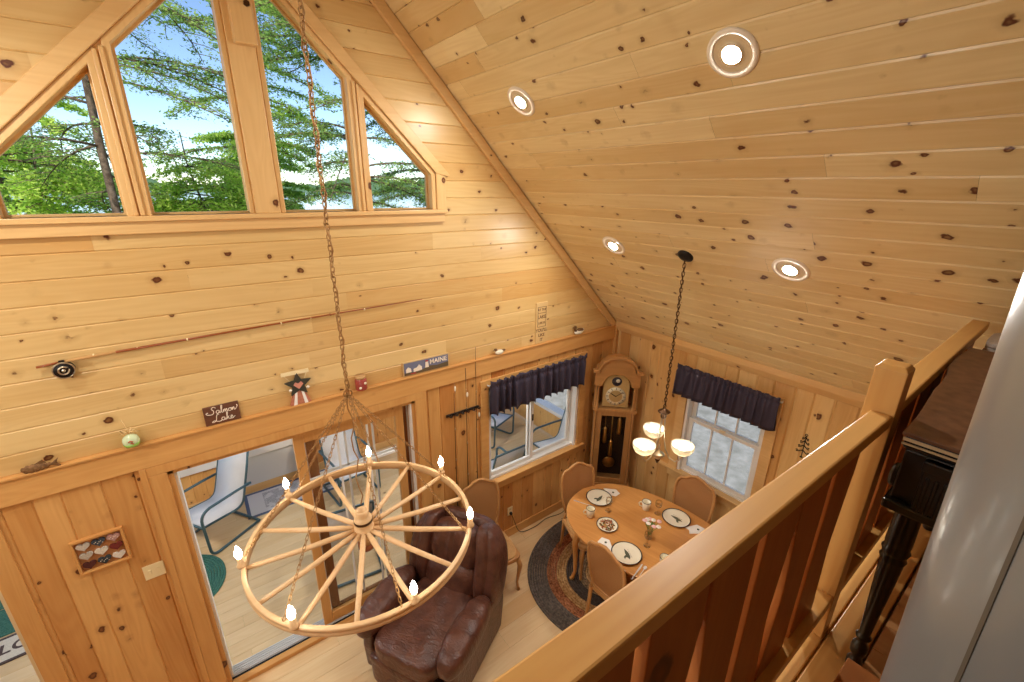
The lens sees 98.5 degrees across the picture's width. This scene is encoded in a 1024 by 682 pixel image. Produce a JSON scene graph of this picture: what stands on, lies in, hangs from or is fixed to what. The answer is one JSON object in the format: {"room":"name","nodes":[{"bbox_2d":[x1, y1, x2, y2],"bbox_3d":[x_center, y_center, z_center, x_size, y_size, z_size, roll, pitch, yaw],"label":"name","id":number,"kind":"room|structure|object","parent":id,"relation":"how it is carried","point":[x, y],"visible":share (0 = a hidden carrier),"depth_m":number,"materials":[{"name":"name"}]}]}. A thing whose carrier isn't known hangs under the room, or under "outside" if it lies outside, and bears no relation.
{"room":"cabin loft","nodes":[
{"label":"cabin loft","id":0,"kind":"room"},
{"bbox_2d":[0,409,552,681],"bbox_3d":[-2.425,2.314,5.396,7.800,0.003,2.700,-13,24,-35],"label":"floor","id":1,"kind":"structure","parent":0,"point":[246,638],"depth_m":4.91,"materials":[{"name":"beige wood"}]},
{"bbox_2d":[0,601,15,637],"bbox_3d":[-4.970,2.631,4.370,1.336,0.016,0.828,-13,24,-35],"label":"braided rug","id":2,"kind":"object","parent":1,"relation":"on","point":[6,627],"visible":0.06,"depth_m":4.19,"materials":[{"name":"green fabric"}]},
{"bbox_2d":[0,633,25,665],"bbox_3d":[-4.474,2.757,4.027,0.828,0.014,0.330,-15,24,-37],"label":"doormat","id":3,"kind":"object","parent":1,"relation":"on","point":[11,647],"visible":0.2,"depth_m":3.97,"materials":[{"name":"fabric"}]},
{"bbox_2d":[201,554,225,596],"bbox_3d":[-3.488,2.572,4.588,0.911,0.016,0.911,-13,24,-35],"label":"braided rug","id":4,"kind":"object","parent":1,"relation":"on","point":[212,563],"visible":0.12,"depth_m":4.79,"materials":[{"name":"green fabric"}]},
{"bbox_2d":[183,451,259,554],"bbox_3d":[-3.506,1.835,5.199,0.571,0.998,0.734,7,20,19],"label":"sling chair","id":5,"kind":"object","parent":1,"relation":"on","point":[228,496],"visible":0.73,"depth_m":5.30,"materials":[{"name":"white fabric"}]},
{"bbox_2d":[244,469,341,519],"bbox_3d":[-3.007,2.067,6.079,1.150,0.004,0.550,-13,23,-34],"label":"mat","id":6,"kind":"object","parent":1,"relation":"on","point":[261,502],"visible":0.47,"depth_m":5.94,"materials":[{"name":"blue"}]},
{"bbox_2d":[317,428,380,506],"bbox_3d":[-2.239,1.574,5.992,0.571,0.998,0.734,-16,25,-40],"label":"sling chair","id":7,"kind":"object","parent":1,"relation":"on","point":[325,450],"visible":0.46,"depth_m":6.08,"materials":[{"name":"white fabric"}]},
{"bbox_2d":[316,500,384,587],"bbox_3d":[-1.777,1.999,4.783,0.571,0.998,0.734,-10,22,-27],"label":"sling chair","id":8,"kind":"object","parent":1,"relation":"on","point":[331,522],"visible":0.11,"depth_m":4.45,"materials":[{"name":"teal metal"}]},
{"bbox_2d":[491,407,514,448],"bbox_3d":[-0.410,1.142,7.295,0.734,0.998,0.571,13,22,31],"label":"sling chair","id":9,"kind":"object","parent":1,"relation":"on","point":[496,421],"visible":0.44,"depth_m":7.26,"materials":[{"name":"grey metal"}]},
{"bbox_2d":[491,444,525,469],"bbox_3d":[-0.218,1.684,5.741,0.571,0.998,0.734,-13,24,-35],"label":"sling chair","id":10,"kind":"object","parent":1,"relation":"on","point":[506,457],"visible":0.19,"depth_m":5.37,"materials":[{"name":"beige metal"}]},
{"bbox_2d":[533,406,565,447],"bbox_3d":[0.729,1.421,6.530,0.734,0.998,0.571,-13,24,-35],"label":"sling chair","id":11,"kind":"object","parent":1,"relation":"on","point":[560,434],"visible":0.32,"depth_m":6.74,"materials":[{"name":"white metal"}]},
{"bbox_2d":[180,416,394,505],"bbox_3d":[-3.213,1.655,6.196,7.700,0.660,0.006,-13,24,-35],"label":"wall","id":12,"kind":"structure","parent":0,"point":[203,491],"depth_m":5.72,"materials":[{"name":"brown wood"}]},
{"bbox_2d":[246,444,307,486],"bbox_3d":[-3.351,1.701,6.106,1.080,0.450,0.050,-13,24,-35],"label":"panel","id":13,"kind":"object","parent":12,"relation":"attached to","point":[269,465],"visible":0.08,"depth_m":6.10,"materials":[{"name":"grey"}]},
{"bbox_2d":[188,437,395,507],"bbox_3d":[-3.214,1.935,6.290,7.700,0.110,0.042,-13,24,-35],"label":"trim","id":14,"kind":"structure","parent":12,"relation":"attached to","point":[289,476],"depth_m":6.25,"materials":[{"name":"brown wood"}]},
{"bbox_2d":[178,398,563,477],"bbox_3d":[-2.428,1.760,5.217,7.800,0.200,2.710,-13,24,-35],"label":"trim","id":15,"kind":"structure","parent":12,"relation":"on","point":[544,404],"depth_m":5.99,"materials":[{"name":"white paint"}]},
{"bbox_2d":[0,0,612,681],"bbox_3d":[-1.626,-0.131,3.176,7.330,6.050,0.007,-13,24,-35],"label":"wall","id":16,"kind":"structure","parent":0,"point":[481,276],"depth_m":3.02,"materials":[{"name":"brown wood"}]},
{"bbox_2d":[0,528,70,681],"bbox_3d":[-3.443,2.091,2.602,1.110,2.210,0.168,-13,24,-35],"label":"door","id":17,"kind":"structure","parent":16,"relation":"in","point":[16,598],"depth_m":2.72,"materials":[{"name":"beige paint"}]},
{"bbox_2d":[0,47,133,218],"bbox_3d":[-2.409,-1.056,2.276,0.562,0.870,0.112,-13,24,-35],"label":"window","id":18,"kind":"structure","parent":16,"relation":"in","point":[84,65],"depth_m":2.27,"materials":[{"name":"brown wood"}]},
{"bbox_2d":[0,0,139,130],"bbox_3d":[-2.147,-1.607,2.223,1.363,1.373,0.050,-13,24,-35],"label":"trim","id":19,"kind":"structure","parent":16,"relation":"attached to","point":[84,35],"depth_m":2.19,"materials":[{"name":"brown wood"}]},
{"bbox_2d":[68,525,131,575],"bbox_3d":[-2.658,1.358,2.860,0.256,0.256,0.028,-13,24,-35],"label":"frame","id":20,"kind":"object","parent":16,"relation":"attached to","point":[95,552],"visible":1,"depth_m":2.86,"materials":[{"name":"brown wood"}]},
{"bbox_2d":[91,38,144,215],"bbox_3d":[-2.166,-1.162,2.430,0.071,0.916,0.134,-13,24,-35],"label":"trim","id":21,"kind":"structure","parent":16,"relation":"attached to","point":[97,50],"depth_m":2.38,"materials":[{"name":"brown wood"}]},
{"bbox_2d":[142,560,166,580],"bbox_3d":[-2.500,1.605,3.086,0.116,0.116,0.010,-13,24,-35],"label":"light switch","id":22,"kind":"object","parent":16,"relation":"attached to","point":[156,569],"visible":1,"depth_m":3.08,"materials":[{"name":"beige plastic"}]},
{"bbox_2d":[100,0,255,215],"bbox_3d":[-1.914,-1.467,2.524,0.585,1.496,0.112,-13,24,-35],"label":"window","id":23,"kind":"structure","parent":16,"relation":"in","point":[143,9],"depth_m":2.40,"materials":[{"name":"brown wood"}]},
{"bbox_2d":[0,209,447,238],"bbox_3d":[-1.621,-0.803,2.946,2.650,0.100,0.105,-13,24,-35],"label":"trim","id":24,"kind":"structure","parent":16,"relation":"attached to","point":[11,228],"depth_m":2.68,"materials":[{"name":"brown wood"}]},
{"bbox_2d":[36,299,421,368],"bbox_3d":[-1.699,-0.103,3.103,2.341,0.073,0.029,-13,24,-35],"label":"rod","id":25,"kind":"object","parent":16,"relation":"attached to","point":[281,323],"visible":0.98,"depth_m":2.82,"materials":[{"name":"brown wood"}]},
{"bbox_2d":[51,360,75,378],"bbox_3d":[-2.541,0.162,2.503,0.098,0.105,0.056,-13,24,-35],"label":"reel","id":26,"kind":"object","parent":25,"relation":"attached to","point":[62,370],"visible":1,"depth_m":2.49,"materials":[{"name":"black metal"}]},
{"bbox_2d":[226,0,257,47],"bbox_3d":[-1.545,-2.042,2.460,0.119,0.670,0.082,-13,24,-35],"label":"post","id":27,"kind":"object","parent":16,"relation":"attached to","point":[240,12],"visible":1,"depth_m":2.51,"materials":[{"name":"brown wood"}]},
{"bbox_2d":[211,0,285,212],"bbox_3d":[-1.613,-1.519,2.700,0.213,1.415,0.080,-13,24,-35],"label":"trim","id":28,"kind":"structure","parent":16,"relation":"attached to","point":[244,64],"depth_m":2.72,"materials":[{"name":"brown wood"}]},
{"bbox_2d":[138,391,432,681],"bbox_3d":[-1.662,1.666,3.862,2.045,2.204,0.180,-13,24,-35],"label":"door","id":29,"kind":"structure","parent":16,"relation":"in","point":[166,508],"depth_m":3.63,"materials":[{"name":"brown wood"}]},
{"bbox_2d":[0,325,615,508],"bbox_3d":[-1.627,0.490,3.365,7.310,0.015,0.040,-13,24,-35],"label":"trim","id":30,"kind":"structure","parent":16,"relation":"attached to","point":[123,449],"depth_m":3.17,"materials":[{"name":"brown wood"}]},
{"bbox_2d":[20,458,60,473],"bbox_3d":[-2.727,0.720,2.551,0.161,0.067,0.028,-13,24,-35],"label":"carving","id":31,"kind":"object","parent":30,"relation":"on","point":[41,464],"visible":1,"depth_m":2.54,"materials":[{"name":"brown wood"}]},
{"bbox_2d":[119,420,139,447],"bbox_3d":[-2.398,0.579,2.763,0.084,0.190,0.084,3,19,7],"label":"glass ornament","id":32,"kind":"object","parent":30,"relation":"on","point":[130,440],"visible":1,"depth_m":2.75,"materials":[{"name":"green"}]},
{"bbox_2d":[202,400,240,426],"bbox_3d":[-2.019,0.504,3.075,0.210,0.138,0.024,-13,24,-35],"label":"sign","id":33,"kind":"object","parent":30,"relation":"on","point":[229,411],"visible":1,"depth_m":3.07,"materials":[{"name":"red wood"}]},
{"bbox_2d":[280,368,310,405],"bbox_3d":[-1.616,0.350,3.327,0.197,0.272,0.036,-13,24,-35],"label":"doll","id":34,"kind":"object","parent":30,"relation":"on","point":[299,394],"visible":1,"depth_m":3.32,"materials":[{"name":"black fabric"}]},
{"bbox_2d":[355,374,366,390],"bbox_3d":[-1.234,0.338,3.606,0.092,0.120,0.094,-13,24,-35],"label":"candle","id":35,"kind":"object","parent":30,"relation":"on","point":[360,379],"visible":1,"depth_m":3.57,"materials":[{"name":"red glass"}]},
{"bbox_2d":[402,352,448,376],"bbox_3d":[-0.768,0.212,3.964,0.450,0.133,0.025,-13,24,-35],"label":"sign","id":36,"kind":"object","parent":30,"relation":"on","point":[417,366],"visible":1,"depth_m":3.95,"materials":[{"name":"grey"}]},
{"bbox_2d":[535,301,547,343],"bbox_3d":[0.310,-0.194,4.684,0.161,0.450,0.020,-13,24,-35],"label":"plaque","id":37,"kind":"object","parent":30,"relation":"on","point":[541,307],"visible":1,"depth_m":4.67,"materials":[{"name":"brown wood"}]},
{"bbox_2d":[256,0,362,212],"bbox_3d":[-1.353,-1.595,2.926,0.569,1.485,0.112,-13,24,-35],"label":"window","id":38,"kind":"structure","parent":16,"relation":"in","point":[282,6],"depth_m":3.03,"materials":[{"name":"brown wood"}]},
{"bbox_2d":[351,76,369,210],"bbox_3d":[-1.112,-1.414,3.181,0.068,0.921,0.134,-13,24,-35],"label":"trim","id":39,"kind":"structure","parent":16,"relation":"attached to","point":[355,89],"depth_m":3.13,"materials":[{"name":"brown wood"}]},
{"bbox_2d":[286,0,448,176],"bbox_3d":[-1.058,-1.864,3.000,1.363,1.373,0.050,-13,24,-35],"label":"trim","id":40,"kind":"structure","parent":16,"relation":"attached to","point":[311,19],"depth_m":3.04,"materials":[{"name":"brown wood"}]},
{"bbox_2d":[357,83,435,210],"bbox_3d":[-0.873,-1.422,3.370,0.563,0.878,0.112,-13,24,-35],"label":"window","id":41,"kind":"structure","parent":16,"relation":"in","point":[366,102],"depth_m":3.30,"materials":[{"name":"brown wood"}]},
{"bbox_2d":[435,173,445,213],"bbox_3d":[-0.588,-1.205,3.613,0.085,0.314,0.044,-13,24,-35],"label":"trim","id":42,"kind":"structure","parent":16,"relation":"attached to","point":[440,185],"depth_m":3.59,"materials":[{"name":"brown wood"}]},
{"bbox_2d":[369,0,615,325],"bbox_3d":[-0.144,-1.595,3.807,3.644,3.663,0.035,-13,24,-35],"label":"trim","id":43,"kind":"structure","parent":16,"relation":"attached to","point":[383,9],"depth_m":3.65,"materials":[{"name":"brown wood"}]},
{"bbox_2d":[503,500,562,536],"bbox_3d":[-1.670,2.680,4.125,7.280,0.115,0.018,-13,24,-35],"label":"baseboard","id":44,"kind":"structure","parent":16,"relation":"attached to","point":[536,517],"depth_m":5.50,"materials":[{"name":"brown wood"}]},
{"bbox_2d":[479,351,587,487],"bbox_3d":[0.249,0.891,5.095,1.570,1.360,0.200,-13,24,-35],"label":"window","id":45,"kind":"structure","parent":16,"relation":"in","point":[533,460],"depth_m":5.18,"materials":[{"name":"white plastic"}]},
{"bbox_2d":[487,353,587,415],"bbox_3d":[0.324,0.452,4.845,1.378,0.411,0.144,-13,24,-35],"label":"valance","id":46,"kind":"object","parent":45,"relation":"attached to","point":[522,388],"visible":1,"depth_m":4.76,"materials":[{"name":"blue fabric"}]},
{"bbox_2d":[248,507,578,681],"bbox_3d":[0.446,3.668,1.529,7.330,0.003,7.000,-13,24,-35],"label":"floor","id":47,"kind":"structure","parent":0,"point":[524,628],"depth_m":4.03,"materials":[{"name":"brown wood"}]},
{"bbox_2d":[357,505,507,681],"bbox_3d":[-0.646,2.238,3.905,1.040,1.057,1.189,9,21,22],"label":"leather recliner","id":48,"kind":"object","parent":47,"relation":"on","point":[448,637],"visible":0.88,"depth_m":3.78,"materials":[{"name":"brown leather"}]},
{"bbox_2d":[374,577,472,681],"bbox_3d":[-0.725,2.426,3.788,0.640,0.236,0.800,9,21,22],"label":"seat cushion","id":49,"kind":"object","parent":48,"relation":"on","point":[407,648],"depth_m":3.59,"materials":[{"name":"brown leather"}]},
{"bbox_2d":[426,554,473,595],"bbox_3d":[-0.545,2.170,4.120,0.560,0.365,0.278,9,21,22],"label":"lumbar cushion","id":50,"kind":"object","parent":48,"relation":"on","point":[461,583],"depth_m":3.98,"materials":[{"name":"brown leather"}]},
{"bbox_2d":[431,516,477,568],"bbox_3d":[-0.508,1.863,4.093,0.560,0.404,0.273,9,21,22],"label":"cushion","id":51,"kind":"object","parent":48,"relation":"on","point":[446,545],"depth_m":4.01,"materials":[{"name":"brown leather"}]},
{"bbox_2d":[460,478,521,590],"bbox_3d":[-0.231,2.032,4.561,0.498,1.096,0.579,-8,21,-25],"label":"dining chair","id":52,"kind":"object","parent":47,"relation":"on","point":[482,495],"visible":0.3,"depth_m":4.65,"materials":[{"name":"brown wood"}]},
{"bbox_2d":[528,517,604,630],"bbox_3d":[1.174,2.490,4.915,2.153,0.016,1.824,-14,24,-37],"label":"braided rug","id":53,"kind":"object","parent":47,"relation":"on","point":[562,600],"visible":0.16,"depth_m":4.69,"materials":[{"name":"fabric"}]},
{"bbox_2d":[559,462,594,580],"bbox_3d":[0.834,1.945,4.847,0.498,1.096,0.579,-7,21,-22],"label":"dining chair","id":54,"kind":"object","parent":53,"relation":"on","point":[579,476],"visible":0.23,"depth_m":4.93,"materials":[{"name":"brown wood"}]},
{"bbox_2d":[584,540,634,614],"bbox_3d":[1.010,2.210,4.088,0.579,1.096,0.498,-13,24,-35],"label":"dining chair","id":55,"kind":"object","parent":53,"relation":"on","point":[608,576],"visible":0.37,"depth_m":3.90,"materials":[{"name":"brown wood"}]},
{"bbox_2d":[566,484,709,579],"bbox_3d":[1.339,2.245,4.509,1.700,0.750,1.170,17,25,39],"label":"dining table","id":56,"kind":"object","parent":53,"relation":"on","point":[625,509],"visible":0.52,"depth_m":4.50,"materials":[{"name":"brown wood"}]},
{"bbox_2d":[586,489,611,505],"bbox_3d":[0.954,1.717,4.836,0.284,0.022,0.284,16,25,38],"label":"plate","id":57,"kind":"object","parent":56,"relation":"on","point":[597,497],"visible":0.88,"depth_m":4.85,"materials":[{"name":"beige ceramic"}]},
{"bbox_2d":[596,517,617,531],"bbox_3d":[0.959,1.853,4.444,0.216,0.022,0.216,18,25,40],"label":"plate","id":58,"kind":"object","parent":56,"relation":"on","point":[614,522],"visible":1,"depth_m":4.46,"materials":[{"name":"beige ceramic"}]},
{"bbox_2d":[611,541,641,564],"bbox_3d":[1.064,1.974,4.100,0.284,0.022,0.284,-3,19,-9],"label":"plate","id":59,"kind":"object","parent":56,"relation":"on","point":[627,553],"visible":0.93,"depth_m":4.11,"materials":[{"name":"beige ceramic"}]},
{"bbox_2d":[662,508,690,527],"bbox_3d":[1.692,1.826,4.548,0.284,0.022,0.284,-14,24,-37],"label":"plate","id":60,"kind":"object","parent":56,"relation":"on","point":[675,517],"visible":1,"depth_m":4.55,"materials":[{"name":"beige ceramic"}]},
{"bbox_3d":[1.333,1.858,4.280,0.062,0.130,0.062,-13,24,-35],"label":"flower vase","id":61,"kind":"object","parent":56,"relation":"on","visible":0},
{"bbox_2d":[642,517,661,534],"bbox_3d":[1.338,1.810,4.250,0.178,0.212,0.138,8,20,20],"label":"bunch","id":62,"kind":"object","parent":61,"relation":"in","point":[646,520],"visible":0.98,"depth_m":4.24,"materials":[{"name":"pink plant"}]},
{"bbox_2d":[672,475,715,522],"bbox_3d":[1.788,2.018,4.668,0.498,1.096,0.579,17,25,38],"label":"dining chair","id":63,"kind":"object","parent":53,"relation":"on","point":[692,493],"visible":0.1,"depth_m":4.72,"materials":[{"name":"brown wood"}]},
{"bbox_2d":[589,354,643,486],"bbox_3d":[1.234,1.163,5.482,0.570,2.152,0.258,3,19,7],"label":"grandfather clock","id":64,"kind":"object","parent":47,"relation":"on","point":[617,376],"visible":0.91,"depth_m":5.35,"materials":[{"name":"brown wood"}]},
{"bbox_2d":[592,354,637,413],"bbox_3d":[1.243,0.503,5.267,0.521,0.665,0.521,-13,24,-35],"label":"hood","id":65,"kind":"object","parent":64,"relation":"attached to","point":[616,380],"depth_m":5.20,"materials":[{"name":"brown wood"}]},
{"bbox_2d":[511,403,560,436],"bbox_3d":[0.649,1.367,7.442,0.006,0.470,2.600,-13,24,-35],"label":"wall","id":66,"kind":"structure","parent":0,"point":[541,416],"depth_m":7.58,"materials":[{"name":"brown wood"}]},
{"bbox_2d":[384,0,1023,394],"bbox_3d":[1.958,-0.666,1.190,3.669,3.661,7.000,-13,24,-35],"label":"ceiling","id":67,"kind":"structure","parent":0,"point":[905,104],"depth_m":2.32,"materials":[{"name":"brown wood"}]},
{"bbox_2d":[507,86,534,115],"bbox_3d":[0.062,-1.627,3.001,0.162,0.163,0.224,-12,23,-32],"label":"recessed light","id":68,"kind":"object","parent":67,"relation":"in","point":[519,99],"visible":1,"depth_m":2.99,"materials":[{"name":"beige metal"}]},
{"bbox_2d":[602,237,624,253],"bbox_3d":[0.895,-0.841,3.892,0.162,0.163,0.224,-12,23,-32],"label":"recessed light","id":69,"kind":"object","parent":67,"relation":"in","point":[609,243],"visible":1,"depth_m":3.88,"materials":[{"name":"beige"}]},
{"bbox_2d":[633,250,694,462],"bbox_3d":[1.294,0.205,3.629,0.498,1.878,0.519,-13,24,-35],"label":"dining chandelier","id":70,"kind":"object","parent":67,"relation":"hanging from","point":[644,447],"visible":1,"depth_m":3.82,"materials":[{"name":"white glass"}]},
{"bbox_2d":[707,27,759,78],"bbox_3d":[0.945,-1.232,1.894,0.162,0.163,0.224,-12,23,-32],"label":"recessed light","id":71,"kind":"object","parent":67,"relation":"in","point":[728,62],"visible":1,"depth_m":1.88,"materials":[{"name":"beige metal"}]},
{"bbox_2d":[772,258,809,280],"bbox_3d":[1.766,-0.452,2.799,0.162,0.163,0.224,-12,23,-32],"label":"recessed light","id":72,"kind":"object","parent":67,"relation":"in","point":[796,270],"visible":1,"depth_m":2.79,"materials":[{"name":"beige metal"}]},
{"bbox_2d":[617,331,861,524],"bbox_3d":[3.393,1.847,3.230,0.011,2.385,7.000,-13,24,-35],"label":"wall","id":73,"kind":"structure","parent":0,"point":[820,417],"depth_m":4.75,"materials":[{"name":"brown wood"}]},
{"bbox_2d":[658,365,784,509],"bbox_3d":[2.220,1.039,4.686,0.200,1.390,1.295,-13,24,-35],"label":"window","id":74,"kind":"structure","parent":73,"relation":"in","point":[727,496],"depth_m":4.72,"materials":[{"name":"brown wood"}]},
{"bbox_2d":[672,363,782,430],"bbox_3d":[2.125,0.541,4.443,0.153,0.376,1.054,-13,24,-35],"label":"valance","id":75,"kind":"object","parent":74,"relation":"attached to","point":[754,407],"visible":1,"depth_m":4.38,"materials":[{"name":"blue fabric"}]},
{"bbox_2d":[616,321,865,407],"bbox_3d":[3.386,0.737,2.815,0.055,0.134,6.980,-13,24,-35],"label":"trim","id":76,"kind":"structure","parent":73,"relation":"attached to","point":[833,392],"depth_m":4.16,"materials":[{"name":"brown wood"}]},
{"bbox_2d":[775,527,888,681],"bbox_3d":[0.234,1.224,1.016,7.290,0.016,0.128,-13,24,-35],"label":"trim","id":77,"kind":"structure","parent":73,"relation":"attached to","point":[789,674],"depth_m":1.64,"materials":[{"name":"brown wood"}]},
{"bbox_2d":[796,524,931,681],"bbox_3d":[0.307,1.255,0.923,7.290,0.020,0.102,-13,24,-35],"label":"trim","id":78,"kind":"structure","parent":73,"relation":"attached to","point":[825,665],"depth_m":1.58,"materials":[{"name":"brown wood"}]},
{"bbox_2d":[794,554,923,681],"bbox_3d":[1.389,1.853,-0.397,7.290,0.220,3.940,-13,24,-35],"label":"deck","id":79,"kind":"object","parent":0,"point":[920,561],"depth_m":1.64,"materials":[{"name":"brown wood"}]},
{"bbox_2d":[492,319,989,681],"bbox_3d":[0.731,0.726,1.252,5.678,1.252,0.148,-13,24,-35],"label":"loft railing","id":80,"kind":"object","parent":79,"relation":"on","point":[737,601],"visible":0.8,"depth_m":0.99,"materials":[{"name":"brown wood"}]},
{"bbox_2d":[862,564,920,678],"bbox_3d":[1.458,1.761,-0.523,7.290,0.003,3.715,-13,24,-35],"label":"floor","id":81,"kind":"structure","parent":0,"point":[875,663],"depth_m":1.54,"materials":[{"name":"brown wood"}]},
{"bbox_2d":[833,658,879,681],"bbox_3d":[1.009,1.065,1.271,0.170,0.125,0.150,-13,24,-35],"label":"footstool","id":82,"kind":"object","parent":81,"relation":"on","point":[850,671],"visible":1,"depth_m":1.31,"materials":[{"name":"brown wood"}]},
{"bbox_2d":[845,348,994,666],"bbox_3d":[1.599,0.591,1.538,1.133,0.858,0.413,-13,24,-35],"label":"console table","id":83,"kind":"object","parent":81,"relation":"on","point":[934,440],"visible":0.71,"depth_m":1.26,"materials":[{"name":"black paint"}]},
{"bbox_2d":[880,271,1023,681],"bbox_3d":[0.535,-0.279,0.213,0.340,3.350,0.340,-13,22,-35],"label":"flue pipe","id":84,"kind":"object","parent":81,"relation":"on","point":[962,620],"visible":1,"depth_m":0.39,"materials":[{"name":"metal"}]},
{"bbox_3d":[2.310,0.524,2.161,0.360,0.592,0.280,-13,24,-35],"label":"wooden crate","id":85,"kind":"object","parent":81,"relation":"on","visible":0},
{"bbox_3d":[2.310,0.207,2.048,0.310,0.081,0.246,-13,23,-34],"label":"folded blanket","id":86,"kind":"object","parent":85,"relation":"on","visible":0},
{"bbox_3d":[2.311,0.127,2.020,0.310,0.081,0.246,-13,23,-33],"label":"folded blanket","id":87,"kind":"object","parent":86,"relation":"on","visible":0},
{"bbox_2d":[982,333,1001,351],"bbox_3d":[2.312,0.047,1.992,0.310,0.081,0.246,-14,24,-35],"label":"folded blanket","id":88,"kind":"object","parent":87,"relation":"on","point":[992,342],"visible":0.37,"depth_m":2.00,"materials":[{"name":"fabric"}]},
{"bbox_3d":[-0.976,0.027,-0.901,3.669,3.661,7.000,-13,24,-35],"label":"ceiling","id":89,"kind":"structure","parent":0,"visible":0},
{"bbox_3d":[0.516,-1.994,-0.445,0.180,0.070,6.980,-13,24,-35],"label":"trim","id":90,"kind":"structure","parent":89,"relation":"attached to","visible":0},
{"bbox_2d":[234,0,473,636],"bbox_3d":[-0.783,-0.684,1.804,1.172,3.888,1.180,-13,24,-35],"label":"chandelier","id":91,"kind":"object","parent":90,"relation":"hanging from","point":[362,529],"visible":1,"depth_m":2.22,"materials":[{"name":"brown wood"}]},
{"bbox_2d":[234,546,245,569],"bbox_3d":[-1.320,1.039,2.135,0.042,0.131,0.042,-13,24,-35],"label":"bulb","id":92,"kind":"object","parent":91,"relation":"attached to","point":[241,563],"depth_m":2.13,"materials":[{"name":"white glass"}]},
{"bbox_2d":[283,478,291,497],"bbox_3d":[-1.328,0.858,2.603,0.042,0.131,0.042,-13,24,-35],"label":"bulb","id":93,"kind":"object","parent":91,"relation":"attached to","point":[285,483],"depth_m":2.60,"materials":[{"name":"white glass"}]},
{"bbox_2d":[287,605,298,630],"bbox_3d":[-0.922,1.151,1.850,0.042,0.131,0.042,-13,24,-35],"label":"bulb","id":94,"kind":"object","parent":91,"relation":"attached to","point":[293,625],"depth_m":1.85,"materials":[{"name":"white glass"}]},
{"bbox_2d":[410,580,419,605],"bbox_3d":[-0.435,1.110,1.963,0.042,0.131,0.042,-13,24,-35],"label":"bulb","id":95,"kind":"object","parent":91,"relation":"attached to","point":[415,599],"depth_m":1.96,"materials":[{"name":"white glass"}]},
{"bbox_2d":[467,507,473,527],"bbox_3d":[-0.225,0.946,2.388,0.042,0.131,0.042,-13,24,-35],"label":"bulb","id":96,"kind":"object","parent":91,"relation":"attached to","point":[470,524],"depth_m":2.38,"materials":[{"name":"white glass"}]},
{"label":"outside","id":97,"kind":"structure","parent":0,"visible":0},
{"bbox_2d":[2,172,424,191],"bbox_3d":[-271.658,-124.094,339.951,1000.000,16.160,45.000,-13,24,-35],"label":"hills","id":98,"kind":"structure","parent":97,"point":[347,178],"depth_m":402.04,"materials":[{"name":"green plant"}]},
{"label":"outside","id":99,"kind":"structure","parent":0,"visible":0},
{"bbox_2d":[7,191,425,214],"bbox_3d":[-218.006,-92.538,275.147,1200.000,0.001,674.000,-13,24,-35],"label":"lake","id":100,"kind":"structure","parent":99,"point":[409,202],"depth_m":136.90,"materials":[{"name":"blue liquid"}]},
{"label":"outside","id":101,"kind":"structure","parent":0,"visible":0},
{"label":"ground","id":102,"kind":"structure","parent":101,"visible":0},
{"bbox_2d":[0,94,120,214],"bbox_3d":[-12.798,-3.929,11.388,4.937,9.002,5.238,16,24,37],"label":"maple tree","id":103,"kind":"object","parent":102,"relation":"on","point":[72,107],"visible":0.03,"depth_m":11.41,"materials":[{"name":"green plant"}]},
{"bbox_2d":[0,129,122,214],"bbox_3d":[-8.550,-1.252,8.541,3.810,5.904,3.805,-4,20,-13],"label":"maple tree","id":104,"kind":"object","parent":102,"relation":"on","point":[83,180],"visible":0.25,"depth_m":7.53,"materials":[{"name":"green plant"}]},
{"bbox_2d":[4,0,291,213],"bbox_3d":[-6.082,-4.298,6.570,4.886,13.002,4.695,-17,26,-41],"label":"tree","id":105,"kind":"object","parent":102,"relation":"on","point":[110,191],"visible":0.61,"depth_m":6.71,"materials":[{"name":"green plant"}]},
{"bbox_2d":[53,8,277,126],"bbox_3d":[-8.304,-6.228,9.007,4.672,15.002,5.663,14,23,33],"label":"tree","id":106,"kind":"object","parent":102,"relation":"on","point":[81,97],"visible":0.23,"depth_m":10.10,"materials":[{"name":"green plant"}]},
{"bbox_2d":[107,132,246,211],"bbox_3d":[-6.277,-1.445,9.628,3.659,5.603,3.883,-15,25,-38],"label":"maple tree","id":107,"kind":"object","parent":102,"relation":"on","point":[219,203],"visible":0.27,"depth_m":8.59,"materials":[{"name":"green plant"}]},
{"bbox_2d":[142,0,344,200],"bbox_3d":[-6.401,-5.479,11.485,4.779,12.002,4.754,9,21,22],"label":"pine tree","id":108,"kind":"object","parent":102,"relation":"on","point":[290,112],"visible":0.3,"depth_m":11.18,"materials":[{"name":"green plant"}]},
{"bbox_2d":[186,130,316,209],"bbox_3d":[-9.219,-4.514,16.238,4.519,7.003,4.258,3,19,8],"label":"maple tree","id":109,"kind":"object","parent":102,"relation":"on","point":[222,137],"visible":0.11,"depth_m":15.74,"materials":[{"name":"green plant"}]},
{"bbox_2d":[204,0,424,209],"bbox_3d":[-3.137,-5.232,9.354,5.077,13.003,5.478,-7,21,-21],"label":"tree","id":110,"kind":"object","parent":102,"relation":"on","point":[280,24],"visible":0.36,"depth_m":8.86,"materials":[{"name":"green plant"}]},
{"bbox_2d":[333,77,425,207],"bbox_3d":[-2.286,-5.407,11.411,4.614,12.003,4.864,0,19,-2],"label":"tree","id":111,"kind":"object","parent":102,"relation":"on","point":[373,123],"visible":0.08,"depth_m":11.82,"materials":[{"name":"green plant"}]},
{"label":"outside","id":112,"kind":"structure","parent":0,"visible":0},
{"bbox_2d":[545,389,759,493],"bbox_3d":[17.181,-0.088,14.990,35.400,0.001,18.000,-13,24,-35],"label":"gravel","id":113,"kind":"object","parent":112,"point":[741,455],"depth_m":8.41,"materials":[{"name":"grey gravel"}]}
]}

